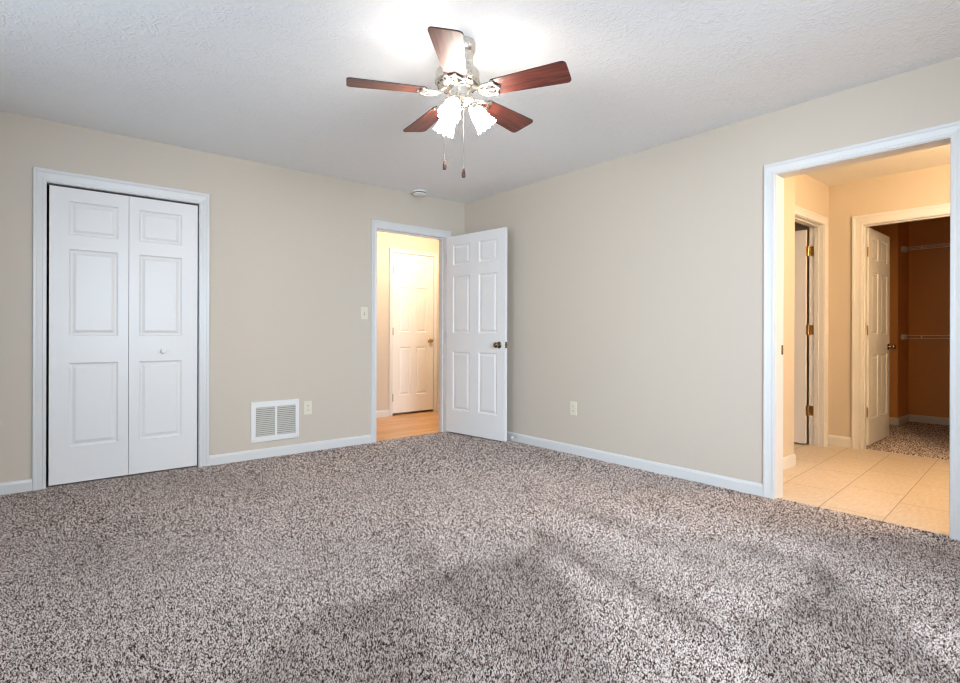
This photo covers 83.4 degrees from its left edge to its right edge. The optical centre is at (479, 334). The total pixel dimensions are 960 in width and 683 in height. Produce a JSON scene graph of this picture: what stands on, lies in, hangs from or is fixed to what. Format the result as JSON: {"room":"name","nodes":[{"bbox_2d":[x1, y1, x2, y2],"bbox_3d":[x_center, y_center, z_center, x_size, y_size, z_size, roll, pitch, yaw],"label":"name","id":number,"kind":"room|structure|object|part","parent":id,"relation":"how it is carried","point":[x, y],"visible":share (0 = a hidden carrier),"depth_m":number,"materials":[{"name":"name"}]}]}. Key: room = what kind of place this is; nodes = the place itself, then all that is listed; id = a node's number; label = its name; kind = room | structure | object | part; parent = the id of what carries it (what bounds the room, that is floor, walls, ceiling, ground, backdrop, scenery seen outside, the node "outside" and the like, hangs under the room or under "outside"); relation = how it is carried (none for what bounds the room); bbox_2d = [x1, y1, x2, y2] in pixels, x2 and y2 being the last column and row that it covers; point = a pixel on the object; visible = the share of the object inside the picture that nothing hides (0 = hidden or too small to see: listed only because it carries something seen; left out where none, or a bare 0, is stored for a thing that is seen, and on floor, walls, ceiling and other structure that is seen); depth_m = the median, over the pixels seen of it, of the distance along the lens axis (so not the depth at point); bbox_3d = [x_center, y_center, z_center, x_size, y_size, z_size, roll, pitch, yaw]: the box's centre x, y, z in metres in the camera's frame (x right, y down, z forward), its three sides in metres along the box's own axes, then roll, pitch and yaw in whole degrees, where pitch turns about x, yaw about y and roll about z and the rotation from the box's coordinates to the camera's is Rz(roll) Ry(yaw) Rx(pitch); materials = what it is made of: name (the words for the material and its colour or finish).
{"room":"empty bedroom","nodes":[
{"label":"empty bedroom","id":0,"kind":"room"},
{"bbox_2d":[46,186,48,467],"bbox_3d":[-3.039,-0.173,4.421,1.400,2.490,0.080,0,0,-40],"label":"wall","id":1,"kind":"structure","parent":0,"point":[47,283],"depth_m":4.14,"materials":[{"name":"beige paint"}]},
{"bbox_2d":[0,111,463,482],"bbox_3d":[-1.715,-0.170,4.613,7.120,2.490,0.120,0,0,-40],"label":"wall","id":2,"kind":"structure","parent":0,"point":[290,249],"depth_m":4.40,"materials":[{"name":"beige paint"}]},
{"bbox_2d":[0,479,31,495],"bbox_3d":[-3.622,0.986,2.939,1.812,0.088,0.014,0,0,-40],"label":"baseboard","id":3,"kind":"structure","parent":2,"relation":"attached to","point":[11,487],"depth_m":3.46,"materials":[{"name":"white paint"}]},
{"bbox_2d":[32,166,209,490],"bbox_3d":[-2.554,-0.030,3.903,1.059,2.127,0.138,0,0,-40],"label":"door frame","id":4,"kind":"structure","parent":2,"relation":"attached to","point":[41,176],"depth_m":3.66,"materials":[{"name":"white paint"}]},
{"bbox_3d":[-2.897,-0.031,3.539,0.066,2.127,0.018,0,0,-40],"label":"casing","id":5,"kind":"part","parent":4,"relation":"part of","materials":[{"name":"white paint"}]},
{"bbox_3d":[-2.512,-1.053,3.857,1.059,0.082,0.018,0,0,-40],"label":"head casing","id":6,"kind":"part","parent":4,"relation":"part of","materials":[{"name":"white paint"}]},
{"bbox_3d":[-2.134,-0.029,4.175,0.066,2.127,0.018,0,0,-40],"label":"casing","id":7,"kind":"part","parent":4,"relation":"part of","materials":[{"name":"white paint"}]},
{"bbox_2d":[47,183,197,485],"bbox_3d":[-2.531,0.002,3.876,0.913,2.018,0.069,0,0,-40],"label":"door","id":8,"kind":"structure","parent":2,"relation":"in","point":[123,268],"depth_m":3.84,"materials":[{"name":"white paint"}]},
{"bbox_2d":[251,399,298,442],"bbox_3d":[-1.717,0.722,4.527,0.399,0.336,0.012,0,0,-40],"label":"air vent","id":9,"kind":"object","parent":2,"relation":"in","point":[270,420],"visible":1,"depth_m":4.52,"materials":[{"name":"white plastic"}]},
{"bbox_3d":[-1.782,0.725,4.474,0.158,0.237,0.008,0,0,-40],"label":"louver panel","id":10,"kind":"part","parent":9,"relation":"part of","materials":[{"name":"white metal"}]},
{"bbox_3d":[-1.648,0.725,4.585,0.157,0.237,0.008,0,0,-40],"label":"louver panel","id":11,"kind":"part","parent":9,"relation":"part of","materials":[{"name":"white metal"}]},
{"bbox_2d":[209,434,370,465],"bbox_3d":[-1.572,0.992,4.648,1.407,0.088,0.014,0,0,-40],"label":"baseboard","id":12,"kind":"structure","parent":2,"relation":"attached to","point":[248,455],"depth_m":4.58,"materials":[{"name":"white paint"}]},
{"bbox_2d":[304,401,311,414],"bbox_3d":[-1.503,0.643,4.708,0.071,0.117,0.009,0,0,-40],"label":"wall outlet","id":13,"kind":"object","parent":2,"relation":"attached to","point":[307,404],"visible":1,"depth_m":4.70,"materials":[{"name":"beige plastic"}]},
{"bbox_2d":[361,307,367,319],"bbox_3d":[-1.082,-0.197,5.052,0.071,0.117,0.016,0,0,-40],"label":"light switch","id":14,"kind":"object","parent":2,"relation":"attached to","point":[364,310],"visible":1,"depth_m":5.05,"materials":[{"name":"beige plastic"}]},
{"bbox_2d":[371,219,450,442],"bbox_3d":[-0.708,-0.024,5.441,0.932,2.125,0.138,0,0,-40],"label":"door frame","id":15,"kind":"structure","parent":2,"relation":"attached to","point":[376,225],"depth_m":5.43,"materials":[{"name":"white paint"}]},
{"bbox_3d":[-1.006,-0.025,5.114,0.055,2.125,0.018,0,0,-40],"label":"casing","id":16,"kind":"part","parent":15,"relation":"part of","materials":[{"name":"white paint"}]},
{"bbox_3d":[-0.667,-1.052,5.395,0.932,0.070,0.018,0,0,-40],"label":"head casing","id":17,"kind":"part","parent":15,"relation":"part of","materials":[{"name":"white paint"}]},
{"bbox_3d":[-0.333,-0.023,5.676,0.055,2.125,0.018,0,0,-40],"label":"casing","id":18,"kind":"part","parent":15,"relation":"part of","materials":[{"name":"white paint"}]},
{"bbox_2d":[446,227,506,441],"bbox_3d":[-0.048,0.001,5.380,0.830,2.026,0.163,0,0,43],"label":"door","id":19,"kind":"structure","parent":2,"relation":"in","point":[476,279],"depth_m":5.34,"materials":[{"name":"white paint"}]},
{"bbox_3d":[0.160,0.102,5.115,0.066,0.066,0.064,0,0,43],"label":"knob","id":20,"kind":"part","parent":19,"relation":"part of","materials":[{"name":"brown metal"}]},
{"bbox_2d":[376,231,438,410],"bbox_3d":[-1.394,-0.169,6.664,4.000,2.490,0.120,0,0,-40],"label":"wall","id":21,"kind":"structure","parent":0,"point":[385,240],"depth_m":6.76,"materials":[{"name":"beige paint"}]},
{"bbox_2d":[376,410,388,417],"bbox_3d":[-1.981,0.991,6.091,2.169,0.088,0.014,0,0,-40],"label":"baseboard","id":22,"kind":"structure","parent":21,"relation":"attached to","point":[381,413],"depth_m":6.72,"materials":[{"name":"white paint"}]},
{"bbox_2d":[392,253,433,412],"bbox_3d":[-0.861,-0.014,7.016,0.628,2.036,0.099,0,0,-40],"label":"door","id":23,"kind":"structure","parent":21,"relation":"in","point":[413,340],"depth_m":7.02,"materials":[{"name":"white paint"}]},
{"bbox_2d":[389,247,437,415],"bbox_3d":[-0.898,-0.027,7.066,0.738,2.129,0.138,0,0,-40],"label":"door frame","id":24,"kind":"structure","parent":21,"relation":"attached to","point":[391,250],"depth_m":7.02,"materials":[{"name":"white paint"}]},
{"bbox_3d":[-1.124,-0.028,6.799,0.050,2.129,0.018,0,0,-40],"label":"casing","id":25,"kind":"part","parent":24,"relation":"part of","materials":[{"name":"white paint"}]},
{"bbox_3d":[-0.857,-1.066,7.020,0.738,0.050,0.018,0,0,-40],"label":"head casing","id":26,"kind":"part","parent":24,"relation":"part of","materials":[{"name":"white paint"}]},
{"bbox_3d":[-0.596,-0.026,7.240,0.050,2.129,0.018,0,0,-40],"label":"casing","id":27,"kind":"part","parent":24,"relation":"part of","materials":[{"name":"white paint"}]},
{"bbox_2d":[0,410,959,682],"bbox_3d":[0.667,1.075,4.103,9.907,0.094,6.698,0,0,-40],"label":"floor","id":28,"kind":"structure","parent":0,"point":[441,557],"depth_m":2.35,"materials":[{"name":"carpet"}]},
{"bbox_2d":[0,0,959,203],"bbox_3d":[0.264,-1.459,2.758,7.780,0.100,5.380,0,0,-40],"label":"ceiling","id":29,"kind":"structure","parent":0,"point":[260,81],"depth_m":2.89,"materials":[{"name":"white paint"}]},
{"bbox_2d":[412,190,426,196],"bbox_3d":[-0.596,-1.392,5.328,0.144,0.040,0.144,0,0,-40],"label":"smoke detector","id":30,"kind":"object","parent":29,"relation":"attached to","point":[420,193],"visible":1,"depth_m":5.29,"materials":[{"name":"white plastic"}]},
{"bbox_2d":[346,26,570,177],"bbox_3d":[-0.098,-1.076,2.629,1.036,0.668,1.029,0,0,-40],"label":"ceiling fan","id":31,"kind":"object","parent":29,"relation":"hanging from","point":[457,76],"visible":1,"depth_m":2.53,"materials":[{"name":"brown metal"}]},
{"bbox_3d":[-0.436,-1.161,2.521,0.368,0.006,0.143,0,10,-14],"label":"blade","id":32,"kind":"part","parent":31,"relation":"part of","materials":[{"name":"brown wood"}]},
{"bbox_3d":[-0.281,-1.154,2.901,0.143,0.006,0.368,-13,6,-31],"label":"blade","id":33,"kind":"part","parent":31,"relation":"part of","materials":[{"name":"brown wood"}]},
{"bbox_3d":[-0.172,-1.044,2.692,0.111,0.135,0.129,0,0,-40],"label":"lamp shade","id":34,"kind":"part","parent":31,"relation":"part of","materials":[{"name":"white glass"}]},
{"bbox_3d":[-0.122,-1.171,2.257,0.143,0.006,0.368,11,0,4],"label":"blade","id":35,"kind":"part","parent":31,"relation":"part of","materials":[{"name":"brown wood"}]},
{"bbox_3d":[-0.134,-1.043,2.490,0.124,0.135,0.113,0,0,-40],"label":"lamp shade","id":36,"kind":"part","parent":31,"relation":"part of","materials":[{"name":"white glass"}]},
{"bbox_3d":[-0.129,-1.063,2.513,0.055,0.063,0.047,0,0,-40],"label":"bulb","id":37,"kind":"part","parent":31,"relation":"part of","materials":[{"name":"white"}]},
{"bbox_3d":[0.021,-1.043,2.622,0.125,0.135,0.112,0,0,-40],"label":"lamp shade","id":38,"kind":"part","parent":31,"relation":"part of","materials":[{"name":"white glass"}]},
{"bbox_3d":[0.128,-1.160,2.871,0.143,0.006,0.368,-17,-11,39],"label":"blade","id":39,"kind":"part","parent":31,"relation":"part of","materials":[{"name":"brown wood"}]},
{"bbox_3d":[0.226,-1.170,2.473,0.368,0.006,0.143,-1,-13,22],"label":"blade","id":40,"kind":"part","parent":31,"relation":"part of","materials":[{"name":"brown wood"}]},
{"bbox_2d":[464,56,959,483],"bbox_3d":[1.578,-0.161,3.817,0.120,2.490,5.320,0,0,-40],"label":"wall","id":41,"kind":"structure","parent":0,"point":[635,281],"depth_m":3.98,"materials":[{"name":"beige paint"}]},
{"bbox_2d":[570,401,576,415],"bbox_3d":[0.804,0.638,4.642,0.009,0.117,0.071,0,0,-40],"label":"wall outlet","id":42,"kind":"object","parent":41,"relation":"attached to","point":[573,405],"visible":1,"depth_m":4.64,"materials":[{"name":"beige plastic"}]},
{"bbox_2d":[507,431,762,496],"bbox_3d":[0.818,0.998,4.621,0.014,0.088,3.088,0,0,-40],"label":"baseboard","id":43,"kind":"structure","parent":41,"relation":"attached to","point":[749,487],"depth_m":4.06,"materials":[{"name":"white paint"}]},
{"bbox_2d":[763,120,959,540],"bbox_3d":[2.165,-0.015,3.098,0.138,2.121,0.972,0,0,-40],"label":"door frame","id":44,"kind":"structure","parent":41,"relation":"attached to","point":[948,133],"depth_m":3.26,"materials":[{"name":"white paint"}]},
{"bbox_3d":[1.828,-0.015,3.409,0.018,2.121,0.063,0,0,-40],"label":"casing","id":45,"kind":"part","parent":44,"relation":"part of","materials":[{"name":"white paint"}]},
{"bbox_3d":[2.122,-1.041,3.060,0.018,0.068,0.972,0,0,-40],"label":"head casing","id":46,"kind":"part","parent":44,"relation":"part of","materials":[{"name":"white paint"}]},
{"bbox_3d":[2.410,-0.014,2.711,0.018,2.121,0.063,0,0,-40],"label":"casing","id":47,"kind":"part","parent":44,"relation":"part of","materials":[{"name":"white paint"}]},
{"bbox_2d":[783,176,794,456],"bbox_3d":[2.080,-0.159,4.062,0.965,2.490,0.185,0,0,-40],"label":"wall","id":48,"kind":"structure","parent":0,"point":[789,183],"depth_m":4.23,"materials":[{"name":"beige paint"}]},
{"bbox_2d":[783,454,795,469],"bbox_3d":[2.140,0.998,3.986,0.965,0.095,0.014,0,0,-40],"label":"baseboard","id":49,"kind":"structure","parent":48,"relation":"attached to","point":[789,461],"depth_m":4.21,"materials":[{"name":"white paint"}]},
{"bbox_2d":[795,174,828,434],"bbox_3d":[2.834,-0.157,4.782,1.115,2.490,0.115,0,0,-40],"label":"wall","id":50,"kind":"structure","parent":0,"point":[811,194],"depth_m":4.87,"materials":[{"name":"beige paint"}]},
{"bbox_2d":[794,230,813,442],"bbox_3d":[2.840,0.022,5.300,0.102,2.008,0.751,0,0,-42],"label":"door","id":51,"kind":"structure","parent":50,"relation":"in","point":[801,410],"depth_m":5.09,"materials":[{"name":"white paint"}]},
{"bbox_3d":[2.840,0.022,5.334,0.035,2.008,0.700,0,0,-41],"label":"panel","id":52,"kind":"part","parent":51,"relation":"part of","materials":[{"name":"white paint"}]},
{"bbox_2d":[795,205,827,446],"bbox_3d":[2.862,-0.020,4.794,0.905,2.135,0.133,0,0,-40],"label":"door frame","id":53,"kind":"structure","parent":50,"relation":"attached to","point":[817,224],"depth_m":5.02,"materials":[{"name":"white paint"}]},
{"bbox_3d":[2.902,-1.052,4.750,0.905,0.070,0.018,0,0,-40],"label":"head casing","id":54,"kind":"part","parent":53,"relation":"part of","materials":[{"name":"white paint"}]},
{"bbox_3d":[3.218,-0.019,5.016,0.075,2.135,0.018,0,0,-40],"label":"casing","id":55,"kind":"part","parent":53,"relation":"part of","materials":[{"name":"white paint"}]},
{"bbox_2d":[795,164,949,441],"bbox_3d":[3.628,-0.155,4.790,0.115,2.490,3.550,0,0,-40],"label":"wall","id":56,"kind":"structure","parent":0,"point":[930,186],"depth_m":4.99,"materials":[{"name":"beige paint"}]},
{"bbox_2d":[828,435,850,447],"bbox_3d":[3.350,0.999,5.018,0.014,0.100,0.187,0,0,-40],"label":"baseboard","id":57,"kind":"structure","parent":56,"relation":"attached to","point":[833,440],"depth_m":5.01,"materials":[{"name":"white paint"}]},
{"bbox_2d":[866,227,895,445],"bbox_3d":[3.850,0.021,5.223,0.782,2.012,0.163,0,0,-41],"label":"door","id":58,"kind":"structure","parent":56,"relation":"in","point":[878,244],"depth_m":5.18,"materials":[{"name":"white paint"}]},
{"bbox_3d":[4.131,0.126,5.405,0.066,0.066,0.064,0,0,-41],"label":"knob","id":59,"kind":"part","parent":58,"relation":"part of","materials":[{"name":"brown metal"}]},
{"bbox_2d":[851,203,949,449],"bbox_3d":[3.768,-0.013,4.607,0.133,2.127,0.976,0,0,-40],"label":"door frame","id":60,"kind":"structure","parent":56,"relation":"attached to","point":[860,224],"depth_m":4.90,"materials":[{"name":"white paint"}]},
{"bbox_3d":[3.436,-0.014,4.915,0.018,2.127,0.078,0,0,-40],"label":"casing","id":61,"kind":"part","parent":60,"relation":"part of","materials":[{"name":"white paint"}]},
{"bbox_3d":[3.727,-1.036,4.570,0.018,0.082,0.976,0,0,-40],"label":"head casing","id":62,"kind":"part","parent":60,"relation":"part of","materials":[{"name":"white paint"}]},
{"bbox_2d":[870,222,908,417],"bbox_3d":[4.836,-0.152,6.476,0.470,2.490,0.405,0,0,-40],"label":"wall","id":63,"kind":"structure","parent":0,"point":[898,233],"depth_m":6.22,"materials":[{"name":"brown paint"}]},
{"bbox_2d":[889,417,898,425],"bbox_3d":[4.683,1.005,6.278,0.014,0.095,0.318,0,0,-40],"label":"baseboard","id":64,"kind":"structure","parent":63,"relation":"attached to","point":[892,421],"depth_m":6.19,"materials":[{"name":"white paint"}]},
{"bbox_2d":[899,414,908,424],"bbox_3d":[4.961,1.006,6.311,0.456,0.095,0.014,0,0,-40],"label":"baseboard","id":65,"kind":"structure","parent":63,"relation":"attached to","point":[905,418],"depth_m":6.30,"materials":[{"name":"white paint"}]},
{"bbox_2d":[908,217,949,417],"bbox_3d":[5.725,-0.149,5.854,0.100,2.490,2.500,0,0,-40],"label":"wall","id":66,"kind":"structure","parent":0,"point":[929,269],"depth_m":6.33,"materials":[{"name":"brown paint"}]},
{"bbox_2d":[901,243,949,252],"bbox_3d":[5.628,-0.988,5.634,0.326,0.062,1.901,0,0,-40],"label":"wire shelf","id":67,"kind":"object","parent":66,"relation":"attached to","point":[903,248],"visible":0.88,"depth_m":6.20,"materials":[{"name":"white metal"}]},
{"bbox_2d":[901,334,949,339],"bbox_3d":[5.625,0.032,5.634,0.326,0.062,1.901,0,0,-40],"label":"wire shelf","id":68,"kind":"object","parent":66,"relation":"attached to","point":[903,336],"visible":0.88,"depth_m":6.15,"materials":[{"name":"white metal"}]},
{"bbox_2d":[909,414,949,424],"bbox_3d":[5.776,1.008,5.700,0.014,0.095,1.995,0,0,-40],"label":"baseboard","id":69,"kind":"structure","parent":66,"relation":"attached to","point":[912,418],"depth_m":6.31,"materials":[{"name":"white paint"}]}
]}

